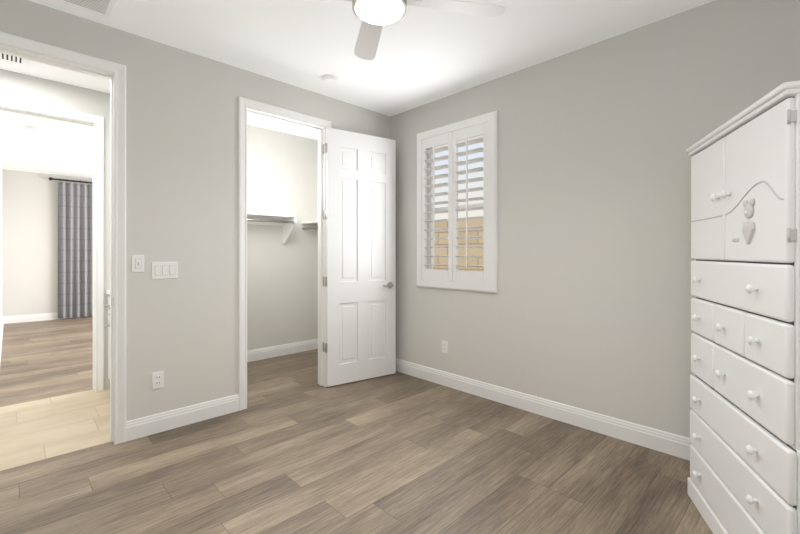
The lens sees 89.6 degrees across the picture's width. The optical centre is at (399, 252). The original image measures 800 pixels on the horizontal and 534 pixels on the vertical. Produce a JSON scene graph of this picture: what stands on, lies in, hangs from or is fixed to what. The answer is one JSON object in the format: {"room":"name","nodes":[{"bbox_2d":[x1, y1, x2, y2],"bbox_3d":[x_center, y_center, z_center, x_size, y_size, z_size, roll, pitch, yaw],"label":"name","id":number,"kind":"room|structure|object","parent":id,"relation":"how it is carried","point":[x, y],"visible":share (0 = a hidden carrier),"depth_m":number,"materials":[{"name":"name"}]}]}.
{"room":"bedroom","nodes":[
{"label":"bedroom","id":0,"kind":"room"},
{"bbox_2d":[0,145,2,334],"bbox_3d":[-5.221,-0.112,5.175,0.120,2.740,5.330,0,0,-44],"label":"wall","id":1,"kind":"structure","parent":0,"point":[1,242],"depth_m":6.20,"materials":[{"name":"paint"}]},
{"bbox_2d":[0,317,3,361],"bbox_3d":[-5.173,1.192,5.222,0.014,0.131,5.330,0,0,-44],"label":"baseboard","id":2,"kind":"structure","parent":1,"relation":"attached to","point":[1,336],"depth_m":5.54,"materials":[{"name":"white wood"}]},
{"bbox_2d":[3,169,92,316],"bbox_3d":[-5.523,-0.112,8.677,4.600,2.740,0.120,0,0,-44],"label":"wall","id":3,"kind":"structure","parent":0,"point":[30,243],"depth_m":7.38,"materials":[{"name":"paint"}]},
{"bbox_2d":[4,312,89,323],"bbox_3d":[-5.452,1.192,8.653,4.330,0.131,0.014,0,0,-44],"label":"baseboard","id":4,"kind":"structure","parent":3,"relation":"attached to","point":[28,318],"depth_m":7.39,"materials":[{"name":"white wood"}]},
{"bbox_2d":[49,177,92,318],"bbox_3d":[-5.739,-0.087,8.289,2.250,2.650,0.138,0,0,-44],"label":"curtain","id":5,"kind":"object","parent":3,"relation":"hanging from","point":[75,249],"visible":0.6,"depth_m":7.76,"materials":[{"name":"fabric"}]},
{"bbox_2d":[0,69,317,388],"bbox_3d":[-2.951,-0.112,3.580,5.200,2.740,0.120,0,0,-44],"label":"wall","id":6,"kind":"structure","parent":0,"point":[282,277],"depth_m":4.85,"materials":[{"name":"paint"}]},
{"bbox_2d":[0,97,103,391],"bbox_3d":[-3.138,0.004,3.399,1.026,2.508,0.158,0,0,-44],"label":"door frame","id":7,"kind":"structure","parent":6,"relation":"attached to","point":[95,122],"depth_m":3.67,"materials":[{"name":"white wood"}]},
{"bbox_2d":[247,212,295,242],"bbox_3d":[-1.771,-0.281,4.432,1.240,0.318,0.300,0,0,-44],"label":"closet shelf","id":8,"kind":"object","parent":6,"relation":"attached to","point":[287,222],"depth_m":4.75,"materials":[{"name":"white wood"}]},
{"bbox_2d":[247,339,317,361],"bbox_3d":[-1.677,1.192,4.722,1.780,0.131,0.014,0,0,-44],"label":"baseboard","id":9,"kind":"structure","parent":6,"relation":"attached to","point":[276,351],"depth_m":4.92,"materials":[{"name":"white wood"}]},
{"bbox_2d":[301,221,317,229],"bbox_3d":[-0.722,-0.336,4.800,0.300,0.108,1.230,0,0,-44],"label":"closet shelf","id":10,"kind":"object","parent":6,"relation":"attached to","point":[311,222],"depth_m":5.05,"materials":[{"name":"white wood"}]},
{"bbox_2d":[0,0,390,420],"bbox_3d":[-1.445,-0.112,3.160,3.620,2.740,0.120,0,0,-44],"label":"wall","id":11,"kind":"structure","parent":0,"point":[182,167],"depth_m":2.93,"materials":[{"name":"paint"}]},
{"bbox_2d":[0,31,125,444],"bbox_3d":[-2.222,0.004,2.407,0.961,2.508,0.158,0,0,-44],"label":"door frame","id":12,"kind":"structure","parent":11,"relation":"attached to","point":[114,73],"depth_m":2.66,"materials":[{"name":"white wood"}]},
{"bbox_2d":[132,255,143,272],"bbox_3d":[-1.782,0.073,2.742,0.072,0.118,0.011,0,0,-44],"label":"switch plate","id":13,"kind":"object","parent":11,"relation":"attached to","point":[137,260],"depth_m":2.74,"materials":[{"name":"white plastic"}]},
{"bbox_2d":[152,371,163,389],"bbox_3d":[-1.696,0.892,2.827,0.072,0.116,0.008,0,0,-44],"label":"electrical outlet plate","id":14,"kind":"object","parent":11,"relation":"attached to","point":[157,380],"depth_m":2.82,"materials":[{"name":"white plastic"}]},
{"bbox_2d":[152,262,177,278],"bbox_3d":[-1.666,0.123,2.857,0.165,0.118,0.009,0,0,-44],"label":"switch plate","id":15,"kind":"object","parent":11,"relation":"attached to","point":[164,270],"depth_m":2.85,"materials":[{"name":"white plastic"}]},
{"bbox_2d":[126,394,238,441],"bbox_3d":[-1.560,1.192,2.956,0.754,0.131,0.014,0,0,-44],"label":"baseboard","id":16,"kind":"structure","parent":11,"relation":"attached to","point":[137,428],"depth_m":2.92,"materials":[{"name":"white wood"}]},
{"bbox_2d":[113,144,323,351],"bbox_3d":[-1.305,-0.047,3.235,1.637,1.960,0.038,0,0,-44],"label":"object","id":17,"kind":"structure","parent":11,"relation":"attached to","point":[323,277],"depth_m":3.81,"materials":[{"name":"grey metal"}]},
{"bbox_2d":[238,96,330,410],"bbox_3d":[-1.013,0.004,3.567,0.881,2.508,0.141,0,0,-44],"label":"door frame","id":18,"kind":"structure","parent":11,"relation":"attached to","point":[264,110],"depth_m":3.34,"materials":[{"name":"white wood"}]},
{"bbox_2d":[325,127,395,386],"bbox_3d":[-0.372,0.038,3.976,0.767,2.415,0.145,0,0,-34],"label":"closet door","id":19,"kind":"structure","parent":11,"relation":"in","point":[360,277],"depth_m":3.94,"materials":[{"name":"painted wood"},{"name":"satin nickel"}]},
{"bbox_2d":[0,316,712,533],"bbox_3d":[-2.610,1.298,4.162,6.740,0.080,10.660,0,0,-44],"label":"floor","id":20,"kind":"structure","parent":0,"point":[294,447],"depth_m":2.40,"materials":[{"name":"wood"}]},
{"bbox_2d":[105,290,109,378],"bbox_3d":[-2.144,0.800,3.423,0.455,0.915,1.226,0,0,-44],"label":"base cabinet","id":21,"kind":"object","parent":20,"relation":"on","point":[108,305],"visible":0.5,"depth_m":3.66,"materials":[{"name":"white wood"}]},
{"bbox_2d":[686,81,799,533],"bbox_3d":[1.579,0.359,1.604,0.526,1.798,0.899,0,0,19],"label":"dresser","id":22,"kind":"object","parent":20,"relation":"on","point":[744,478],"visible":1,"depth_m":1.51,"materials":[{"name":"white wood"}]},
{"bbox_2d":[0,0,714,178],"bbox_3d":[-2.610,-1.532,4.162,6.740,0.100,10.660,0,0,-44],"label":"ceiling","id":23,"kind":"structure","parent":0,"point":[423,56],"depth_m":2.88,"materials":[{"name":"paint"}]},
{"bbox_2d":[0,53,31,66],"bbox_3d":[-3.012,-1.477,2.853,0.600,0.010,0.380,0,0,-44],"label":"ceiling vent","id":24,"kind":"object","parent":23,"relation":"in","point":[14,59],"visible":0.35,"depth_m":3.08,"materials":[{"name":"white metal"}]},
{"bbox_2d":[25,126,40,131],"bbox_3d":[-4.333,-1.465,4.762,0.140,0.034,0.140,0,0,-44],"label":"smoke detector","id":25,"kind":"object","parent":23,"relation":"attached to","point":[33,128],"visible":1,"depth_m":4.72,"materials":[{"name":"white plastic"}]},
{"bbox_2d":[60,0,116,16],"bbox_3d":[-1.862,-1.477,2.262,0.430,0.010,0.310,0,0,-44],"label":"ceiling vent","id":26,"kind":"object","parent":23,"relation":"in","point":[104,7],"visible":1,"depth_m":2.40,"materials":[{"name":"white metal"}]},
{"bbox_2d":[322,74,337,84],"bbox_3d":[-0.593,-1.465,3.412,0.140,0.034,0.140,0,0,-44],"label":"smoke detector","id":27,"kind":"object","parent":23,"relation":"attached to","point":[329,79],"visible":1,"depth_m":3.38,"materials":[{"name":"white plastic"}]},
{"bbox_2d":[344,0,504,59],"bbox_3d":[-0.096,-1.298,1.898,0.939,0.368,0.939,0,0,33],"label":"ceiling fan","id":28,"kind":"object","parent":23,"relation":"hanging from","point":[374,16],"visible":1,"depth_m":1.96,"materials":[{"name":"white painted wood"},{"name":"white painted metal"},{"name":"frosted glass"}]},
{"bbox_2d":[391,0,799,437],"bbox_3d":[0.741,-0.112,3.614,0.150,2.740,5.210,0,0,-44],"label":"wall","id":29,"kind":"structure","parent":0,"point":[587,307],"depth_m":2.83,"materials":[{"name":"paint"}]},
{"bbox_2d":[442,340,447,353],"bbox_3d":[0.424,0.892,3.826,0.008,0.116,0.072,0,0,-44],"label":"electrical outlet plate","id":30,"kind":"object","parent":29,"relation":"attached to","point":[444,343],"depth_m":3.82,"materials":[{"name":"white plastic"}]},
{"bbox_2d":[428,148,482,268],"bbox_3d":[0.578,-0.429,3.818,0.030,1.415,0.800,0,0,-44],"label":"window","id":31,"kind":"structure","parent":29,"relation":"in","point":[430,225],"depth_m":4.08,"materials":[{"name":"white"}]},
{"bbox_2d":[417,111,497,293],"bbox_3d":[0.501,-0.429,3.744,0.054,1.545,0.930,0,0,-44],"label":"window frame","id":32,"kind":"structure","parent":29,"relation":"in","point":[491,119],"depth_m":3.46,"materials":[{"name":"white wood"}]},
{"bbox_2d":[422,132,452,281],"bbox_3d":[0.353,-0.429,3.871,0.102,1.389,0.386,0,0,-44],"label":"shutter panel","id":33,"kind":"object","parent":32,"relation":"attached to","point":[433,143],"visible":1,"depth_m":3.84,"materials":[{"name":"white wood"}]},
{"bbox_2d":[453,122,487,283],"bbox_3d":[0.623,-0.429,3.592,0.102,1.389,0.386,0,0,-44],"label":"shutter panel","id":34,"kind":"object","parent":32,"relation":"attached to","point":[466,134],"visible":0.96,"depth_m":3.56,"materials":[{"name":"white wood"}]},
{"bbox_2d":[396,358,691,460],"bbox_3d":[1.151,1.192,3.072,0.014,0.131,3.620,0,0,-44],"label":"baseboard","id":35,"kind":"structure","parent":29,"relation":"attached to","point":[650,438],"depth_m":3.00,"materials":[{"name":"white wood"}]},
{"label":"outside","id":36,"kind":"structure","parent":0,"visible":0},
{"bbox_2d":[433,142,482,270],"bbox_3d":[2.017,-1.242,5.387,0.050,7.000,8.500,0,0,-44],"label":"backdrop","id":37,"kind":"structure","parent":36,"point":[471,242],"depth_m":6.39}
]}

